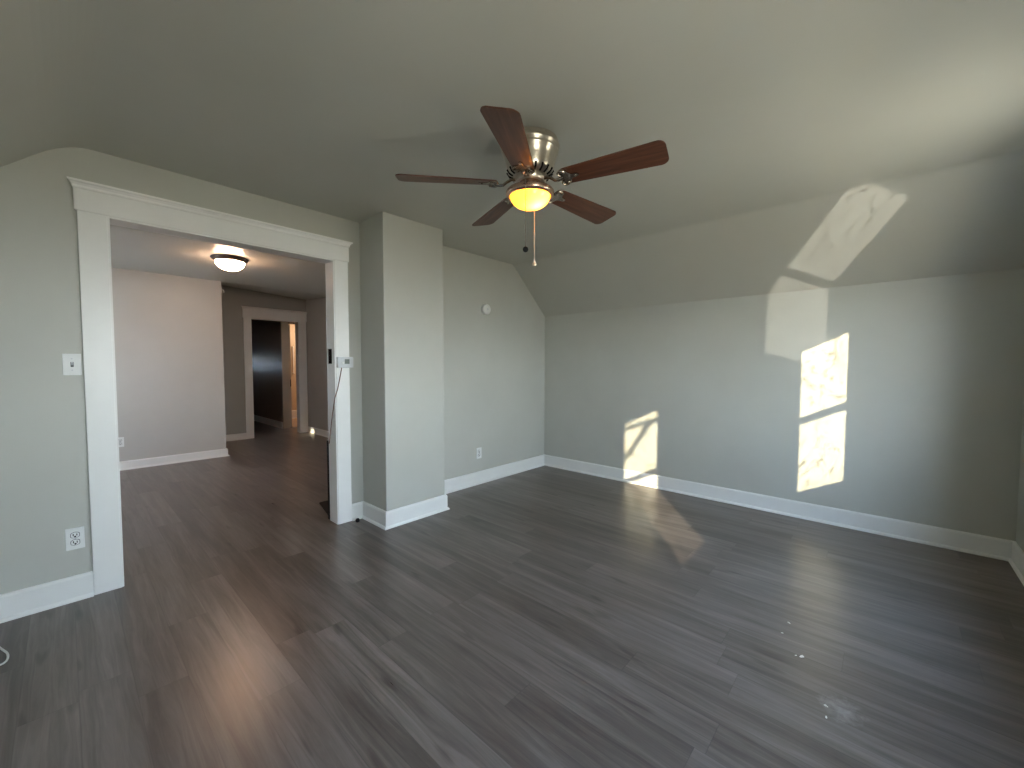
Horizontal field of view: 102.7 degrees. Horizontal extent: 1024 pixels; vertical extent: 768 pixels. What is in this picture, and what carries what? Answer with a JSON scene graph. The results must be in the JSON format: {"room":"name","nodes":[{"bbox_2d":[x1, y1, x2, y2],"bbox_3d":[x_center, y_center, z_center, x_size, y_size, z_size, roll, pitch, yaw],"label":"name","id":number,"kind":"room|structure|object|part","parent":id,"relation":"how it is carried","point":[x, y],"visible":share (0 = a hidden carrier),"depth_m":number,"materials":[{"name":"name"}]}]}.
{"room":"empty living room","nodes":[
{"label":"empty living room","id":0,"kind":"room"},
{"bbox_2d":[112,267,225,461],"bbox_3d":[-5.154,-0.310,5.270,1.320,2.642,2.122,2,3,42],"label":"wall","id":1,"kind":"structure","parent":0,"point":[168,329],"depth_m":5.17,"materials":[{"name":"paint"}]},
{"bbox_2d":[118,437,123,446],"bbox_3d":[-4.661,0.692,4.868,0.009,0.115,0.070,2,3,42],"label":"wall outlet","id":2,"kind":"object","parent":1,"relation":"attached to","point":[121,439],"visible":0.71,"depth_m":4.88,"materials":[{"name":"white plastic"}]},
{"bbox_2d":[119,433,246,470],"bbox_3d":[-4.912,0.946,5.568,1.350,0.105,2.607,2,3,42],"label":"baseboard","id":3,"kind":"structure","parent":1,"relation":"attached to","point":[171,459],"depth_m":5.28,"materials":[{"name":"paint"}]},
{"bbox_2d":[110,225,325,299],"bbox_3d":[-3.355,-1.537,4.729,4.890,0.358,3.830,2,3,42],"label":"ceiling","id":4,"kind":"structure","parent":0,"point":[131,249],"depth_m":4.64,"materials":[{"name":"paint"}]},
{"bbox_2d":[210,254,248,271],"bbox_3d":[-3.010,-1.267,4.371,0.344,0.149,0.344,2,3,42],"label":"dome light","id":5,"kind":"object","parent":4,"relation":"attached to","point":[227,262],"visible":1,"depth_m":4.28,"materials":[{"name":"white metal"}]},
{"bbox_2d":[221,285,308,434],"bbox_3d":[-4.388,-0.448,7.171,0.120,2.750,2.890,2,3,42],"label":"wall","id":6,"kind":"structure","parent":0,"point":[233,298],"depth_m":6.85,"materials":[{"name":"paint"}]},
{"bbox_2d":[241,306,307,438],"bbox_3d":[-4.220,-0.202,7.335,0.182,2.245,1.074,2,3,42],"label":"trim","id":7,"kind":"structure","parent":6,"relation":"attached to","point":[299,318],"depth_m":7.35,"materials":[{"name":"paint"}]},
{"bbox_3d":[-4.487,-0.094,6.975,0.020,2.060,0.107,2,3,42],"label":"casing","id":8,"kind":"part","parent":7,"relation":"part of","materials":[{"name":"paint"}]},
{"bbox_3d":[-4.171,-1.302,7.243,0.052,0.040,1.074,2,3,42],"label":"cap moulding","id":9,"kind":"part","parent":7,"relation":"part of","materials":[{"name":"paint"}]},
{"bbox_3d":[-4.182,-1.211,7.258,0.022,0.147,1.031,2,3,42],"label":"head casing","id":10,"kind":"part","parent":7,"relation":"part of","materials":[{"name":"paint"}]},
{"bbox_3d":[-3.889,-0.122,7.628,0.020,2.060,0.135,2,3,42],"label":"casing","id":11,"kind":"part","parent":7,"relation":"part of","materials":[{"name":"paint"}]},
{"bbox_2d":[251,319,282,421],"bbox_3d":[-5.598,-0.384,9.121,2.930,2.450,0.100,2,3,42],"label":"wall","id":12,"kind":"structure","parent":0,"point":[266,335],"depth_m":8.68,"materials":[{"name":"paint"}]},
{"bbox_2d":[254,415,282,428],"bbox_3d":[-5.605,0.781,9.091,2.830,0.125,0.030,2,3,42],"label":"baseboard","id":13,"kind":"structure","parent":12,"relation":"attached to","point":[275,423],"depth_m":8.66,"materials":[{"name":"paint"}]},
{"bbox_2d":[281,322,289,428],"bbox_3d":[-4.498,-0.210,8.130,0.040,2.190,0.120,2,3,42],"label":"door frame","id":14,"kind":"structure","parent":12,"relation":"attached to","point":[284,325],"depth_m":8.12,"materials":[{"name":"beige paint"}]},
{"bbox_2d":[288,325,291,426],"bbox_3d":[-4.708,-0.168,8.441,0.674,2.062,0.047,2,3,42],"label":"door","id":15,"kind":"structure","parent":12,"relation":"in","point":[288,325],"depth_m":8.22,"materials":[{"name":"beige paint"}]},
{"bbox_2d":[0,147,544,593],"bbox_3d":[-1.184,-0.129,3.461,0.110,2.442,4.698,2,3,42],"label":"wall","id":16,"kind":"structure","parent":0,"point":[494,362],"depth_m":2.17,"materials":[{"name":"paint"}]},
{"bbox_2d":[0,571,93,622],"bbox_3d":[-2.477,1.092,1.995,0.030,0.131,0.612,2,3,42],"label":"baseboard","id":17,"kind":"structure","parent":16,"relation":"attached to","point":[24,602],"depth_m":2.09,"materials":[{"name":"paint"}]},
{"bbox_2d":[62,354,81,374],"bbox_3d":[-2.302,-0.102,2.143,0.017,0.112,0.068,2,3,42],"label":"light switch","id":18,"kind":"object","parent":16,"relation":"attached to","point":[71,363],"visible":1,"depth_m":2.14,"materials":[{"name":"white plastic"}]},
{"bbox_2d":[65,526,84,550],"bbox_3d":[-2.318,0.820,2.173,0.009,0.115,0.070,2,3,42],"label":"wall outlet","id":19,"kind":"object","parent":16,"relation":"attached to","point":[74,537],"visible":1,"depth_m":2.17,"materials":[{"name":"white plastic"}]},
{"bbox_2d":[70,539,79,544],"bbox_3d":[-2.317,0.840,2.173,0.001,0.033,0.035,2,3,42],"label":"receptacle","id":20,"kind":"object","parent":19,"relation":"attached to","point":[72,541],"depth_m":2.17,"materials":[{"name":"white plastic"}]},
{"bbox_2d":[70,532,79,537],"bbox_3d":[-2.317,0.801,2.171,0.001,0.033,0.035,2,3,42],"label":"receptacle","id":21,"kind":"object","parent":19,"relation":"attached to","point":[72,534],"depth_m":2.17,"materials":[{"name":"white plastic"}]},
{"bbox_2d":[67,176,352,594],"bbox_3d":[-1.821,0.019,2.749,0.186,2.208,1.516,2,3,42],"label":"trim","id":22,"kind":"structure","parent":16,"relation":"attached to","point":[98,206],"depth_m":2.28,"materials":[{"name":"paint"}]},
{"bbox_3d":[-2.235,0.118,2.224,0.020,2.056,0.112,2,3,42],"label":"casing","id":23,"kind":"part","parent":22,"relation":"part of","materials":[{"name":"paint"}]},
{"bbox_3d":[-1.770,-1.062,2.657,0.052,0.040,1.516,2,3,42],"label":"cap moulding","id":24,"kind":"part","parent":22,"relation":"part of","materials":[{"name":"paint"}]},
{"bbox_3d":[-1.782,-0.987,2.670,0.022,0.114,1.473,2,3,42],"label":"head casing","id":25,"kind":"part","parent":22,"relation":"part of","materials":[{"name":"paint"}]},
{"bbox_3d":[-1.425,-0.217,3.208,0.058,0.116,0.004,2,3,42],"label":"strike plate","id":26,"kind":"part","parent":22,"relation":"part of","materials":[{"name":"black metal"}]},
{"bbox_3d":[-1.329,0.075,3.215,0.020,2.056,0.106,2,3,42],"label":"casing","id":27,"kind":"part","parent":22,"relation":"part of","materials":[{"name":"paint"}]},
{"bbox_2d":[336,357,352,367],"bbox_3d":[-1.302,-0.169,3.195,0.030,0.084,0.125,2,3,42],"label":"thermostat","id":28,"kind":"object","parent":16,"relation":"attached to","point":[342,362],"visible":1,"depth_m":3.18,"materials":[{"name":"grey plastic"}]},
{"bbox_2d":[329,368,341,443],"bbox_3d":[-1.395,0.174,3.201,0.140,0.602,0.047,1,3,18],"label":"wire","id":29,"kind":"object","parent":28,"relation":"hanging from","point":[341,368],"visible":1,"depth_m":3.18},
{"bbox_2d":[476,447,481,458],"bbox_3d":[-0.348,0.730,4.327,0.009,0.115,0.070,2,3,42],"label":"wall outlet","id":30,"kind":"object","parent":16,"relation":"attached to","point":[478,450],"visible":1,"depth_m":4.32,"materials":[{"name":"white plastic"}]},
{"bbox_2d":[481,304,490,314],"bbox_3d":[-0.272,-0.786,4.311,0.052,0.112,0.112,2,3,42],"label":"smoke detector","id":31,"kind":"object","parent":16,"relation":"attached to","point":[485,309],"visible":1,"depth_m":4.29,"materials":[{"name":"white plastic"}]},
{"bbox_2d":[288,324,296,409],"bbox_3d":[-4.979,-0.471,9.965,0.100,2.550,1.985,2,3,42],"label":"wall","id":32,"kind":"structure","parent":0,"point":[292,326],"depth_m":9.68,"materials":[{"name":"beige paint"}]},
{"bbox_2d":[292,346,293,373],"bbox_3d":[-5.160,-0.566,9.656,0.048,0.658,0.047,2,3,42],"label":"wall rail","id":33,"kind":"object","parent":32,"relation":"attached to","point":[292,346],"visible":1,"depth_m":9.64,"materials":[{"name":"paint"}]},
{"bbox_2d":[292,410,296,417],"bbox_3d":[-4.966,0.712,9.937,0.030,0.190,1.885,2,3,42],"label":"baseboard","id":34,"kind":"structure","parent":32,"relation":"attached to","point":[294,412],"depth_m":9.72,"materials":[{"name":"paint"}]},
{"bbox_2d":[306,298,327,430],"bbox_3d":[-2.094,-0.402,6.154,4.880,2.750,0.100,2,3,42],"label":"wall","id":35,"kind":"structure","parent":0,"point":[315,308],"depth_m":7.38,"materials":[{"name":"paint"}]},
{"bbox_2d":[308,426,328,437],"bbox_3d":[-2.087,0.923,6.117,4.740,0.105,0.030,2,3,42],"label":"baseboard","id":36,"kind":"structure","parent":35,"relation":"attached to","point":[313,430],"depth_m":7.40,"materials":[{"name":"paint"}]},
{"bbox_2d":[359,211,444,510],"bbox_3d":[-0.908,-0.112,3.424,0.368,2.412,0.561,2,3,42],"label":"column","id":37,"kind":"structure","parent":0,"point":[402,348],"depth_m":3.25,"materials":[{"name":"paint"}]},
{"bbox_2d":[352,454,544,529],"bbox_3d":[-0.303,1.000,4.107,0.388,0.131,2.531,2,3,42],"label":"baseboard","id":38,"kind":"structure","parent":37,"relation":"attached to","point":[386,520],"depth_m":3.46,"materials":[{"name":"paint"}]},
{"bbox_2d":[0,418,1023,767],"bbox_3d":[-2.666,1.036,5.357,12.617,0.066,5.560,2,3,42],"label":"floor","id":39,"kind":"structure","parent":0,"point":[548,617],"depth_m":1.87,"materials":[{"name":"grey laminate"}]},
{"bbox_2d":[0,647,8,665],"bbox_3d":[-2.253,1.164,1.753,0.284,0.008,0.099,1,3,24],"label":"cord","id":40,"kind":"object","parent":39,"relation":"on","point":[1,648],"visible":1,"depth_m":1.76,"materials":[{"name":"plastic"}]},
{"bbox_2d":[319,440,329,518],"bbox_3d":[-1.559,0.766,3.554,0.465,0.645,0.271,2,3,42],"label":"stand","id":41,"kind":"object","parent":39,"relation":"on","point":[325,505],"visible":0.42,"depth_m":3.31,"materials":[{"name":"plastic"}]},
{"bbox_3d":[-1.401,0.771,3.397,0.020,0.641,0.251,2,3,42],"label":"upright panel","id":42,"kind":"part","parent":41,"relation":"part of","materials":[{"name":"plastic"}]},
{"bbox_2d":[0,0,1023,316],"bbox_3d":[0.296,-1.031,2.069,3.897,0.655,4.818,2,3,42],"label":"ceiling","id":43,"kind":"structure","parent":0,"point":[811,144],"depth_m":1.85,"materials":[{"name":"paint"}]},
{"bbox_2d":[395,106,668,265],"bbox_3d":[0.120,-0.933,2.072,1.268,0.613,1.238,2,3,42],"label":"ceiling fan","id":44,"kind":"object","parent":43,"relation":"hanging from","point":[529,154],"visible":1,"depth_m":1.93,"materials":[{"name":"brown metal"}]},
{"bbox_3d":[-0.315,-0.998,2.005,0.487,0.006,0.150,0,16,-7],"label":"blade","id":45,"kind":"part","parent":44,"relation":"part of","materials":[{"name":"brown wood"}]},
{"bbox_3d":[-0.091,-1.014,2.418,0.150,0.006,0.487,-16,9,-25],"label":"blade","id":46,"kind":"part","parent":44,"relation":"part of","materials":[{"name":"brown wood"}]},
{"bbox_3d":[0.003,-0.973,1.654,0.150,0.006,0.487,14,7,11],"label":"blade","id":47,"kind":"part","parent":44,"relation":"part of","materials":[{"name":"brown wood"}]},
{"bbox_3d":[0.064,-0.804,1.925,0.005,0.322,0.004,2,3,42],"label":"pull chain","id":48,"kind":"part","parent":44,"relation":"part of","materials":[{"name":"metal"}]},
{"bbox_3d":[0.090,-0.913,2.056,0.200,0.063,0.200,2,3,42],"label":"lamp shade","id":49,"kind":"part","parent":44,"relation":"part of","materials":[{"name":"yellow glass"}]},
{"bbox_3d":[0.119,-0.809,2.177,0.004,0.325,0.004,2,3,42],"label":"pull cord","id":50,"kind":"part","parent":44,"relation":"part of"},
{"bbox_3d":[0.399,-1.000,2.321,0.487,0.006,0.150,0,-11,-41],"label":"blade","id":51,"kind":"part","parent":44,"relation":"part of","materials":[{"name":"brown wood"}]},
{"bbox_3d":[0.447,-0.991,1.852,0.487,0.006,0.150,1,-10,29],"label":"blade","id":52,"kind":"part","parent":44,"relation":"part of","materials":[{"name":"brown wood"}]},
{"bbox_2d":[544,268,1023,540],"bbox_3d":[1.839,0.127,3.893,4.007,1.897,0.100,2,3,42],"label":"wall","id":53,"kind":"structure","parent":0,"point":[903,399],"depth_m":3.26,"materials":[{"name":"paint"}]},
{"bbox_2d":[544,455,1013,560],"bbox_3d":[1.798,1.011,3.881,3.797,0.131,0.030,2,3,42],"label":"baseboard","id":54,"kind":"structure","parent":53,"relation":"attached to","point":[981,545],"depth_m":3.30,"materials":[{"name":"paint"}]},
{"bbox_2d":[1016,400,1023,551],"bbox_3d":[1.697,-0.012,0.832,0.100,2.442,4.698,2,3,42],"label":"wall","id":55,"kind":"structure","parent":0,"point":[1020,510],"depth_m":2.55,"materials":[{"name":"paint"}]},
{"bbox_2d":[1008,541,1023,585],"bbox_3d":[1.649,1.141,0.927,0.030,0.131,4.598,2,3,42],"label":"baseboard","id":56,"kind":"structure","parent":55,"relation":"attached to","point":[1016,561],"depth_m":2.48,"materials":[{"name":"paint"}]}
]}

